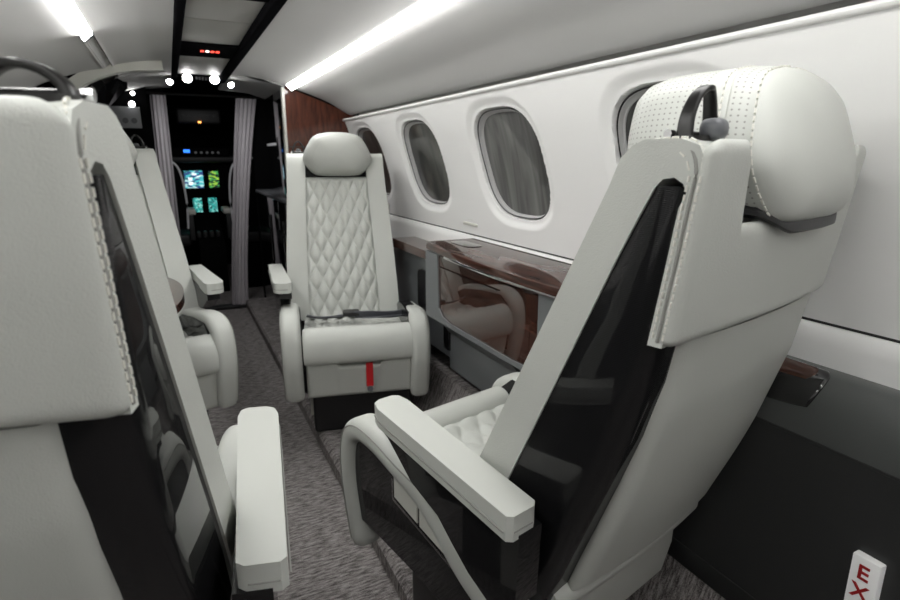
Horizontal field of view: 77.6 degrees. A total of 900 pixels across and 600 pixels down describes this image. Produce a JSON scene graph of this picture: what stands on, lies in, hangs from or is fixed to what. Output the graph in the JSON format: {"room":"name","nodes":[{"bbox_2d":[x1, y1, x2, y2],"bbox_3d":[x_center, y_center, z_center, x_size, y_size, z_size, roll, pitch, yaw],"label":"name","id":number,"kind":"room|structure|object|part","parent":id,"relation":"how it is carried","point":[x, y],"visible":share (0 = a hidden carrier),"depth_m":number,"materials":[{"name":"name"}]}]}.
{"room":"aircraft cabin","nodes":[
{"label":"aircraft cabin","id":0,"kind":"room"},
{"bbox_2d":[0,0,104,87],"bbox_3d":[-0.416,-0.261,-0.075,0.384,0.173,5.150,-7,16,-25],"label":"ceiling","id":1,"kind":"structure","parent":0,"point":[39,31],"depth_m":1.58,"materials":[{"name":"plastic"}]},
{"bbox_2d":[85,37,109,68],"bbox_3d":[-1.227,-0.862,1.948,0.031,0.030,0.650,-7,16,-25],"label":"trim","id":2,"kind":"structure","parent":1,"relation":"attached to","point":[92,42],"depth_m":1.93,"materials":[{"name":"plastic"}]},
{"bbox_2d":[34,81,152,148],"bbox_3d":[-1.942,-0.434,3.136,0.590,1.500,0.040,-7,16,-25],"label":"wall","id":3,"kind":"structure","parent":0,"point":[140,98],"depth_m":3.08,"materials":[{"name":"black"}]},
{"bbox_2d":[109,106,141,127],"bbox_3d":[-1.764,-0.993,3.042,0.150,0.112,0.024,-7,16,-25],"label":"wall switch plate","id":4,"kind":"object","parent":3,"relation":"attached to","point":[128,117],"visible":0.66,"depth_m":3.05,"materials":[{"name":"grey"}]},
{"bbox_2d":[73,0,173,90],"bbox_3d":[-0.347,-0.507,0.471,0.230,0.053,6.150,-7,16,-25],"label":"ceiling","id":5,"kind":"structure","parent":0,"point":[126,31],"depth_m":1.73,"materials":[{"name":"plastic"}]},
{"bbox_2d":[55,0,94,42],"bbox_3d":[-0.486,-0.482,0.494,0.035,0.035,2.700,-7,16,-25],"label":"light strip","id":6,"kind":"object","parent":5,"relation":"attached to","point":[68,7],"visible":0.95,"depth_m":1.41,"materials":[{"name":"white plastic"}]},
{"bbox_2d":[69,60,163,88],"bbox_3d":[-1.463,-0.672,2.273,0.597,0.605,0.060,-7,16,-25],"label":"trim","id":7,"kind":"structure","parent":5,"relation":"attached to","point":[84,78],"depth_m":2.24,"materials":[{"name":"grey plastic"}]},
{"bbox_2d":[166,78,173,84],"bbox_3d":[-1.369,-1.068,2.737,0.036,0.034,0.028,-2,14,-9],"label":"recessed light","id":8,"kind":"object","parent":5,"relation":"in","point":[169,81],"visible":1,"depth_m":2.73,"materials":[{"name":"white glass"}]},
{"bbox_2d":[65,36,247,106],"bbox_3d":[-0.698,-0.933,1.708,1.800,0.110,8.800,-7,16,-25],"label":"ceiling","id":9,"kind":"structure","parent":0,"point":[170,99],"depth_m":4.48,"materials":[{"name":"black"}]},
{"bbox_2d":[167,105,234,265],"bbox_3d":[-2.619,-1.188,5.704,1.800,1.700,0.040,-7,16,-25],"label":"wall","id":10,"kind":"structure","parent":0,"point":[221,135],"depth_m":5.68,"materials":[{"name":"black plastic"}]},
{"bbox_2d":[175,108,220,125],"bbox_3d":[-2.167,-1.572,4.816,0.340,0.120,0.315,-7,16,-25],"label":"panel","id":11,"kind":"object","parent":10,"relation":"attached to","point":[184,116],"visible":1,"depth_m":4.70,"materials":[{"name":"grey plastic"}]},
{"bbox_2d":[146,88,272,297],"bbox_3d":[-1.768,-0.760,4.014,1.800,1.700,0.040,-7,16,-25],"label":"wall","id":12,"kind":"structure","parent":0,"point":[260,154],"depth_m":4.09,"materials":[{"name":"black"}]},
{"bbox_2d":[146,92,272,98],"bbox_3d":[-1.674,-1.399,3.830,1.050,0.014,0.014,-7,16,-25],"label":"rail","id":13,"kind":"object","parent":12,"relation":"attached to","point":[159,93],"visible":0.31,"depth_m":3.83,"materials":[{"name":"brown metal"}]},
{"bbox_2d":[150,94,180,237],"bbox_3d":[-1.948,-0.634,3.891,0.115,1.493,0.049,-7,16,-25],"label":"curtain","id":14,"kind":"object","parent":13,"relation":"hanging from","point":[158,102],"visible":0.44,"depth_m":3.79,"materials":[{"name":"grey fabric"}]},
{"bbox_2d":[232,98,256,304],"bbox_3d":[-1.507,-0.687,4.099,0.294,1.493,0.051,-7,16,-25],"label":"curtain","id":15,"kind":"object","parent":13,"relation":"hanging from","point":[245,109],"visible":0.99,"depth_m":4.07,"materials":[{"name":"grey fabric"}]},
{"bbox_2d":[208,303,246,310],"bbox_3d":[-1.683,0.051,4.217,0.570,0.028,0.080,-7,16,-25],"label":"trim","id":16,"kind":"structure","parent":12,"relation":"attached to","point":[222,306],"depth_m":4.20,"materials":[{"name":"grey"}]},
{"bbox_2d":[208,264,400,599],"bbox_3d":[-0.698,0.627,2.104,1.880,0.050,8.800,-7,16,-25],"label":"floor","id":17,"kind":"structure","parent":0,"point":[327,564],"depth_m":1.88,"materials":[{"name":"grey carpet"}]},
{"bbox_2d":[173,162,195,245],"bbox_3d":[-2.334,-0.613,4.636,0.430,1.109,0.504,-7,16,-25],"label":"chair","id":18,"kind":"object","parent":17,"relation":"on","point":[186,214],"visible":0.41,"depth_m":4.45,"materials":[{"name":"black leather"}]},
{"bbox_3d":[-2.270,-0.829,4.387,0.360,0.550,0.100,-7,16,-25],"label":"backrest","id":19,"kind":"part","parent":18,"relation":"part of","materials":[{"name":"black leather"}]},
{"bbox_3d":[-2.373,-0.517,4.684,0.380,0.100,0.430,-7,16,-25],"label":"seat","id":20,"kind":"part","parent":18,"relation":"part of","materials":[{"name":"grey"}]},
{"bbox_3d":[-2.123,-0.729,4.595,0.060,0.045,0.250,-7,16,-25],"label":"armrest","id":21,"kind":"part","parent":18,"relation":"part of","materials":[{"name":"grey"}]},
{"bbox_3d":[-2.090,-0.589,4.538,0.040,0.210,0.040,-7,16,-25],"label":"armrest post","id":22,"kind":"part","parent":18,"relation":"part of","materials":[{"name":"grey plastic"}]},
{"bbox_2d":[192,194,229,291],"bbox_3d":[-2.098,-0.510,4.899,0.205,0.780,0.600,-7,16,-25],"label":"console","id":23,"kind":"object","parent":17,"relation":"on","point":[212,254],"visible":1,"depth_m":4.75,"materials":[{"name":"black plastic"}]},
{"bbox_2d":[172,156,252,200],"bbox_3d":[-2.332,-1.112,5.116,1.500,0.400,0.450,-7,16,-25],"label":"panel","id":24,"kind":"object","parent":23,"relation":"on","point":[202,175],"visible":0.12,"depth_m":5.04,"materials":[{"name":"black"}]},
{"bbox_2d":[171,148,228,155],"bbox_3d":[-2.185,-1.291,4.878,0.480,0.065,0.095,-7,16,-25],"label":"panel","id":25,"kind":"object","parent":24,"relation":"on","point":[175,151],"visible":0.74,"depth_m":4.85,"materials":[{"name":"black plastic"}]},
{"bbox_3d":[-2.347,-1.090,5.154,1.500,0.340,0.280,-7,16,-25],"label":"panel","id":26,"kind":"part","parent":24,"relation":"part of","materials":[{"name":"black"}]},
{"bbox_2d":[221,157,262,287],"bbox_3d":[-1.763,-0.681,4.907,0.430,1.109,0.504,-7,16,-25],"label":"chair","id":27,"kind":"object","parent":17,"relation":"on","point":[255,277],"visible":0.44,"depth_m":4.77,"materials":[{"name":"black"}]},
{"bbox_3d":[-1.885,-0.758,4.708,0.060,0.045,0.250,-7,16,-25],"label":"armrest","id":28,"kind":"part","parent":27,"relation":"part of","materials":[{"name":"grey leather"}]},
{"bbox_3d":[-1.834,-0.619,4.660,0.040,0.210,0.040,-7,16,-25],"label":"armrest post","id":29,"kind":"part","parent":27,"relation":"part of","materials":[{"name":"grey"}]},
{"bbox_3d":[-1.757,-0.591,4.975,0.380,0.100,0.430,-7,16,-25],"label":"seat","id":30,"kind":"part","parent":27,"relation":"part of","materials":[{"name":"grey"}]},
{"bbox_3d":[-1.654,-0.902,4.678,0.360,0.550,0.100,-7,16,-25],"label":"backrest","id":31,"kind":"part","parent":27,"relation":"part of","materials":[{"name":"black fabric"}]},
{"bbox_2d":[280,86,354,180],"bbox_3d":[-0.659,-0.408,3.114,0.448,1.460,0.040,-7,16,-25],"label":"bulkhead","id":32,"kind":"object","parent":17,"relation":"on","point":[304,117],"visible":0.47,"depth_m":2.92,"materials":[{"name":"brown wood"}]},
{"bbox_3d":[-0.658,-0.410,3.121,0.440,1.460,0.025,-7,16,-25],"label":"veneer panel","id":33,"kind":"part","parent":32,"relation":"part of","materials":[{"name":"brown wood"}]},
{"bbox_2d":[218,0,422,98],"bbox_3d":[0.100,-0.561,0.683,0.262,0.053,6.150,-7,16,-25],"label":"ceiling","id":34,"kind":"structure","parent":0,"point":[304,34],"depth_m":1.80,"materials":[{"name":"plastic"}]},
{"bbox_2d":[227,81,234,87],"bbox_3d":[-1.119,-1.099,2.856,0.036,0.034,0.028,-13,19,-41],"label":"recessed light","id":35,"kind":"object","parent":34,"relation":"in","point":[230,84],"visible":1,"depth_m":2.85,"materials":[{"name":"white glass"}]},
{"bbox_2d":[286,0,456,90],"bbox_3d":[0.385,-0.470,0.448,0.035,0.035,5.450,-7,16,-25],"label":"light strip","id":36,"kind":"object","parent":34,"relation":"attached to","point":[425,8],"visible":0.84,"depth_m":1.61,"materials":[{"name":"white plastic"}]},
{"bbox_2d":[246,297,412,599],"bbox_3d":[0.139,0.750,1.396,0.445,0.060,6.780,-7,16,-25],"label":"floor","id":37,"kind":"structure","parent":0,"point":[264,316],"depth_m":2.16,"materials":[{"name":"grey carpet"}]},
{"bbox_2d":[255,85,358,316],"bbox_3d":[-0.934,-0.577,3.639,0.460,1.410,1.185,-7,16,-25],"label":"cabinet","id":38,"kind":"object","parent":37,"relation":"on","point":[272,202],"visible":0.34,"depth_m":3.60,"materials":[{"name":"black glossy reddish-brown wood veneer"}]},
{"bbox_3d":[-1.153,-0.403,3.623,0.011,0.300,0.011,-1,14,-3],"label":"door handle","id":39,"kind":"part","parent":38,"relation":"part of","materials":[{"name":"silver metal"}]},
{"bbox_3d":[-0.955,-0.303,3.231,0.011,0.300,0.011,12,19,40],"label":"door handle","id":40,"kind":"part","parent":38,"relation":"part of","materials":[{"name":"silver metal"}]},
{"bbox_2d":[268,132,430,431],"bbox_3d":[-0.455,-0.109,2.318,0.603,1.146,0.818,-3,15,-13],"label":"armchair","id":41,"kind":"object","parent":37,"relation":"on","point":[348,341],"visible":1,"depth_m":2.33,"materials":[{"name":"white leather"}]},
{"bbox_3d":[-0.693,-0.090,2.258,0.066,0.038,0.428,-6,15,-21],"label":"armrest","id":42,"kind":"part","parent":41,"relation":"part of","materials":[{"name":"grey leather"}]},
{"bbox_3d":[-0.683,-0.004,2.289,0.044,0.154,0.419,-5,15,-19],"label":"armrest panel","id":43,"kind":"part","parent":41,"relation":"part of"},
{"bbox_3d":[-0.624,0.129,2.250,0.056,0.235,0.578,-4,15,-15],"label":"panel","id":44,"kind":"part","parent":41,"relation":"part of","materials":[{"name":"white leather"}]},
{"bbox_3d":[-0.472,-0.240,2.415,0.301,0.558,0.335,-3,15,-13],"label":"backrest","id":45,"kind":"part","parent":41,"relation":"part of","materials":[{"name":"grey leather"}]},
{"bbox_2d":[304,316,400,328],"bbox_3d":[-0.379,0.129,2.245,0.394,0.126,0.345,-3,15,-13],"label":"seat cushion","id":46,"kind":"object","parent":41,"relation":"on","point":[309,321],"depth_m":2.27,"materials":[{"name":"grey leather"}]},
{"bbox_3d":[-0.169,0.122,2.264,0.046,0.230,0.400,-3,15,-13],"label":"panel","id":47,"kind":"part","parent":41,"relation":"part of","materials":[{"name":"white leather"}]},
{"bbox_2d":[340,65,865,599],"bbox_3d":[0.178,0.210,1.057,0.603,1.146,0.818,-12,18,-38],"label":"armchair","id":48,"kind":"object","parent":37,"relation":"on","point":[684,297],"visible":1,"depth_m":0.72,"materials":[{"name":"white leather"}]},
{"bbox_3d":[-0.024,0.432,1.053,0.056,0.235,0.578,-10,18,-36],"label":"panel","id":49,"kind":"part","parent":48,"relation":"part of","materials":[{"name":"black plastic"}]},
{"bbox_3d":[-0.054,0.395,1.032,0.007,0.072,0.174,-10,18,-36],"label":"handle plate","id":50,"kind":"part","parent":48,"relation":"part of","materials":[{"name":"grey"}]},
{"bbox_3d":[-0.051,0.407,1.036,0.008,0.078,0.196,-10,18,-36],"label":"recline handle","id":51,"kind":"part","parent":48,"relation":"part of","materials":[{"name":"white"}]},
{"bbox_3d":[-0.056,0.408,1.034,0.001,0.079,0.197,-10,18,-36],"label":"handle trim","id":52,"kind":"part","parent":48,"relation":"part of","materials":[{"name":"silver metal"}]},
{"bbox_3d":[-0.017,0.252,0.912,0.066,0.038,0.428,-8,16,-30],"label":"armrest","id":53,"kind":"part","parent":48,"relation":"part of","materials":[{"name":"grey leather"}]},
{"bbox_3d":[-0.003,0.339,0.937,0.044,0.154,0.419,-9,17,-31],"label":"armrest panel","id":54,"kind":"part","parent":48,"relation":"part of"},
{"bbox_2d":[443,404,503,456],"bbox_3d":[0.121,0.383,1.245,0.394,0.126,0.345,-11,18,-38],"label":"seat cushion","id":55,"kind":"object","parent":48,"relation":"on","point":[472,426],"depth_m":1.35,"materials":[{"name":"grey leather"}]},
{"bbox_3d":[0.265,0.343,1.394,0.046,0.230,0.400,-11,18,-38],"label":"panel","id":56,"kind":"part","parent":48,"relation":"part of","materials":[{"name":"black plastic"}]},
{"bbox_2d":[410,344,725,599],"bbox_3d":[0.673,0.735,0.904,0.180,0.210,5.460,-7,16,-25],"label":"carpet floor","id":57,"kind":"structure","parent":0,"point":[674,581],"depth_m":1.26,"materials":[{"name":"grey carpet"}]},
{"bbox_2d":[392,236,449,356],"bbox_3d":[-0.239,-0.099,2.644,0.110,0.413,1.260,-7,16,-25],"label":"ledge","id":58,"kind":"object","parent":57,"relation":"attached to","point":[409,252],"visible":0.36,"depth_m":2.42,"materials":[{"name":"grey plastic"}]},
{"bbox_2d":[426,238,571,390],"bbox_3d":[0.157,0.104,1.730,0.219,0.488,0.830,-7,16,-25],"label":"cabinet","id":59,"kind":"object","parent":57,"relation":"attached to","point":[492,302],"visible":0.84,"depth_m":1.67,"materials":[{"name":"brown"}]},
{"bbox_3d":[0.095,0.022,1.655,0.008,0.223,0.600,-7,16,-25],"label":"panel","id":60,"kind":"part","parent":59,"relation":"part of","materials":[{"name":"brown wood"}]},
{"bbox_3d":[0.089,0.023,1.664,0.014,0.233,0.770,-7,16,-25],"label":"frame","id":61,"kind":"part","parent":59,"relation":"part of","materials":[{"name":"grey"}]},
{"bbox_3d":[0.112,-0.070,1.548,0.021,0.010,0.611,-7,16,-25],"label":"edge trim","id":62,"kind":"part","parent":59,"relation":"part of","materials":[{"name":"silver metal"}]},
{"bbox_2d":[667,355,899,599],"bbox_3d":[1.155,0.628,-0.074,0.103,0.494,3.380,-7,16,-25],"label":"wall panel","id":63,"kind":"object","parent":57,"relation":"on","point":[803,490],"visible":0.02,"depth_m":0.93,"materials":[{"name":"grey plastic"}]},
{"bbox_3d":[1.111,0.850,-0.040,0.005,0.048,3.380,-7,16,-25],"label":"kick panel","id":64,"kind":"part","parent":63,"relation":"part of","materials":[{"name":"grey plastic"}]},
{"bbox_2d":[766,357,829,406],"bbox_3d":[0.567,0.131,0.992,0.050,0.065,0.188,-7,16,-25],"label":"tray","id":65,"kind":"object","parent":63,"relation":"in","point":[798,383],"visible":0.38,"depth_m":0.94,"materials":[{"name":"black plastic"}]},
{"bbox_2d":[844,550,885,599],"bbox_3d":[0.630,0.464,0.860,0.017,0.158,0.040,-7,16,-25],"label":"placard","id":66,"kind":"object","parent":63,"relation":"attached to","point":[866,574],"visible":1,"depth_m":0.84,"materials":[{"name":"white plastic"}]},
{"bbox_2d":[295,0,873,114],"bbox_3d":[0.555,-0.423,0.563,0.372,0.173,5.480,-7,16,-25],"label":"ceiling","id":67,"kind":"structure","parent":0,"point":[464,45],"depth_m":1.34,"materials":[{"name":"smooth white plastic"}]},
{"bbox_2d":[343,0,899,339],"bbox_3d":[0.708,-0.144,0.711,0.184,0.478,5.480,-7,16,-25],"label":"wall","id":68,"kind":"structure","parent":0,"point":[572,113],"depth_m":1.10,"materials":[{"name":"white plastic"}]},
{"bbox_2d":[358,128,390,194],"bbox_3d":[-0.373,-0.713,2.894,0.124,0.332,0.370,-7,16,-25],"label":"window","id":69,"kind":"structure","parent":68,"relation":"in","point":[370,140],"depth_m":2.87,"materials":[{"name":"grey glass"}]},
{"bbox_2d":[404,121,449,203],"bbox_3d":[-0.084,-0.567,2.319,0.124,0.332,0.370,-7,16,-25],"label":"window","id":70,"kind":"structure","parent":68,"relation":"in","point":[424,152],"depth_m":2.35,"materials":[{"name":"grey glass"}]},
{"bbox_2d":[463,219,477,226],"bbox_3d":[0.075,-0.288,2.077,0.006,0.025,0.110,-7,16,-25],"label":"air vent","id":71,"kind":"object","parent":68,"relation":"in","point":[464,222],"visible":1,"depth_m":2.07,"materials":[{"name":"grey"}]},
{"bbox_2d":[477,108,549,218],"bbox_3d":[0.206,-0.422,1.744,0.124,0.332,0.370,-7,16,-25],"label":"window","id":72,"kind":"structure","parent":68,"relation":"in","point":[512,156],"depth_m":1.75,"materials":[{"name":"glass"}]},
{"bbox_2d":[617,86,651,157],"bbox_3d":[0.495,-0.276,1.169,0.124,0.332,0.370,-7,16,-25],"label":"window","id":73,"kind":"structure","parent":68,"relation":"in","point":[627,108],"depth_m":1.27,"materials":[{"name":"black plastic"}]},
{"bbox_3d":[0.494,-0.276,1.169,0.080,0.315,0.351,-7,16,-25],"label":"pane","id":74,"kind":"part","parent":73,"relation":"part of","materials":[{"name":"clear glass"}]},
{"bbox_2d":[390,213,899,389],"bbox_3d":[0.748,0.137,0.802,0.044,0.140,5.480,-7,16,-25],"label":"trim","id":75,"kind":"structure","parent":68,"relation":"attached to","point":[875,358],"depth_m":0.95,"materials":[{"name":"white plastic"}]},
{"bbox_3d":[-0.022,-0.533,0.382,0.320,0.015,5.720,-7,16,-25],"label":"ceiling","id":76,"kind":"structure","parent":0,"visible":0},
{"bbox_2d":[171,0,286,82],"bbox_3d":[-0.036,-0.507,0.381,0.254,0.040,5.720,-7,16,-25],"label":"ceiling panel","id":77,"kind":"object","parent":76,"relation":"attached to","point":[232,28],"visible":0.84,"depth_m":1.81,"materials":[{"name":"black plastic"}]},
{"bbox_3d":[-0.138,-0.495,0.333,0.027,0.040,5.720,-7,16,-25],"label":"rail","id":78,"kind":"part","parent":77,"relation":"part of","materials":[{"name":"black plastic"}]},
{"bbox_2d":[181,73,192,82],"bbox_3d":[-1.290,-1.092,2.749,0.052,0.051,0.036,-7,16,-25],"label":"ceiling spotlight","id":79,"kind":"object","parent":77,"relation":"attached to","point":[186,77],"visible":0.94,"depth_m":2.74,"materials":[{"name":"white glass"}]},
{"bbox_3d":[-1.114,-1.057,2.512,0.195,0.014,0.610,-7,16,-25],"label":"panel","id":80,"kind":"part","parent":77,"relation":"part of","materials":[{"name":"grey plastic"}]},
{"bbox_2d":[209,75,219,84],"bbox_3d":[-1.178,-1.106,2.802,0.052,0.051,0.036,-7,16,-25],"label":"ceiling spotlight","id":81,"kind":"object","parent":77,"relation":"attached to","point":[214,79],"visible":0.95,"depth_m":2.80,"materials":[{"name":"white glass"}]},
{"bbox_3d":[-0.781,-0.889,1.849,0.195,0.014,0.370,-7,16,-25],"label":"panel","id":82,"kind":"part","parent":77,"relation":"part of","materials":[{"name":"grey plastic"}]},
{"bbox_3d":[-0.630,-0.813,1.549,0.195,0.014,0.300,-7,16,-25],"label":"panel","id":83,"kind":"part","parent":77,"relation":"part of","materials":[{"name":"grey plastic"}]},
{"bbox_3d":[0.062,-0.519,0.428,0.034,0.040,5.720,-7,16,-25],"label":"rail","id":84,"kind":"part","parent":77,"relation":"part of","materials":[{"name":"black plastic"}]},
{"bbox_3d":[-0.323,0.999,0.378,0.445,0.077,5.300,-7,16,-25],"label":"floor","id":85,"kind":"structure","parent":0,"visible":0},
{"bbox_2d":[0,57,291,599],"bbox_3d":[-0.513,0.268,0.760,0.603,1.146,0.817,-3,14,-11],"label":"armchair","id":86,"kind":"object","parent":85,"relation":"on","point":[116,483],"visible":1,"depth_m":0.43,"materials":[{"name":"white leather"}]},
{"bbox_3d":[-0.284,0.349,0.828,0.044,0.154,0.419,-5,15,-18],"label":"armrest panel","id":87,"kind":"part","parent":86,"relation":"part of","materials":[{"name":"white leather"}]},
{"bbox_3d":[-0.273,0.259,0.815,0.066,0.038,0.428,-5,15,-19],"label":"armrest","id":88,"kind":"part","parent":86,"relation":"part of","materials":[{"name":"grey leather"}]},
{"bbox_2d":[124,132,238,417],"bbox_3d":[-1.138,-0.050,2.014,0.603,1.146,0.818,-12,19,-40],"label":"armchair","id":89,"kind":"object","parent":85,"relation":"on","point":[209,335],"visible":0.23,"depth_m":2.04,"materials":[{"name":"white leather"}]},
{"bbox_3d":[-1.230,-0.171,2.074,0.301,0.558,0.335,-12,19,-40],"label":"backrest","id":90,"kind":"part","parent":89,"relation":"part of","materials":[{"name":"grey leather"}]},
{"bbox_3d":[-0.963,0.147,2.107,0.056,0.235,0.575,-12,19,-40],"label":"panel","id":91,"kind":"part","parent":89,"relation":"part of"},
{"bbox_3d":[-0.961,0.005,2.186,0.044,0.154,0.419,-9,17,-33],"label":"armrest panel","id":92,"kind":"part","parent":89,"relation":"part of","materials":[{"name":"white leather"}]},
{"bbox_3d":[-0.947,-0.084,2.166,0.066,0.038,0.428,-9,17,-31],"label":"armrest","id":93,"kind":"part","parent":89,"relation":"part of","materials":[{"name":"grey leather"}]},
{"bbox_3d":[-0.533,0.924,0.161,0.180,0.210,5.140,-7,16,-25],"label":"wall","id":94,"kind":"structure","parent":0,"visible":0},
{"bbox_3d":[-0.560,0.592,0.063,0.100,0.491,5.140,-7,16,-25],"label":"ledge","id":95,"kind":"object","parent":94,"relation":"on","visible":0},
{"bbox_2d":[167,277,184,312],"bbox_3d":[-1.022,0.021,1.591,0.488,0.047,0.600,-7,16,-25],"label":"folding table","id":96,"kind":"object","parent":95,"relation":"attached to","point":[177,291],"visible":0.12,"depth_m":1.65,"materials":[{"name":"brown wood"}]},
{"bbox_3d":[-1.668,-1.018,2.409,0.570,0.010,0.490,-7,16,-25],"label":"ceiling","id":97,"kind":"structure","parent":0,"visible":0},
{"bbox_2d":[90,75,127,106],"bbox_3d":[-1.616,-0.864,2.532,0.235,0.430,0.519,-4,15,-17],"label":"canopy","id":98,"kind":"object","parent":97,"relation":"attached to","point":[108,90],"visible":0.2,"depth_m":2.43,"materials":[{"name":"black plastic"}]},
{"bbox_2d":[128,101,135,106],"bbox_3d":[-1.732,-1.067,3.050,0.036,0.035,0.014,-7,16,-25],"label":"lamp","id":99,"kind":"object","parent":98,"relation":"attached to","point":[130,103],"visible":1,"depth_m":3.04,"materials":[{"name":"white"}]}
]}

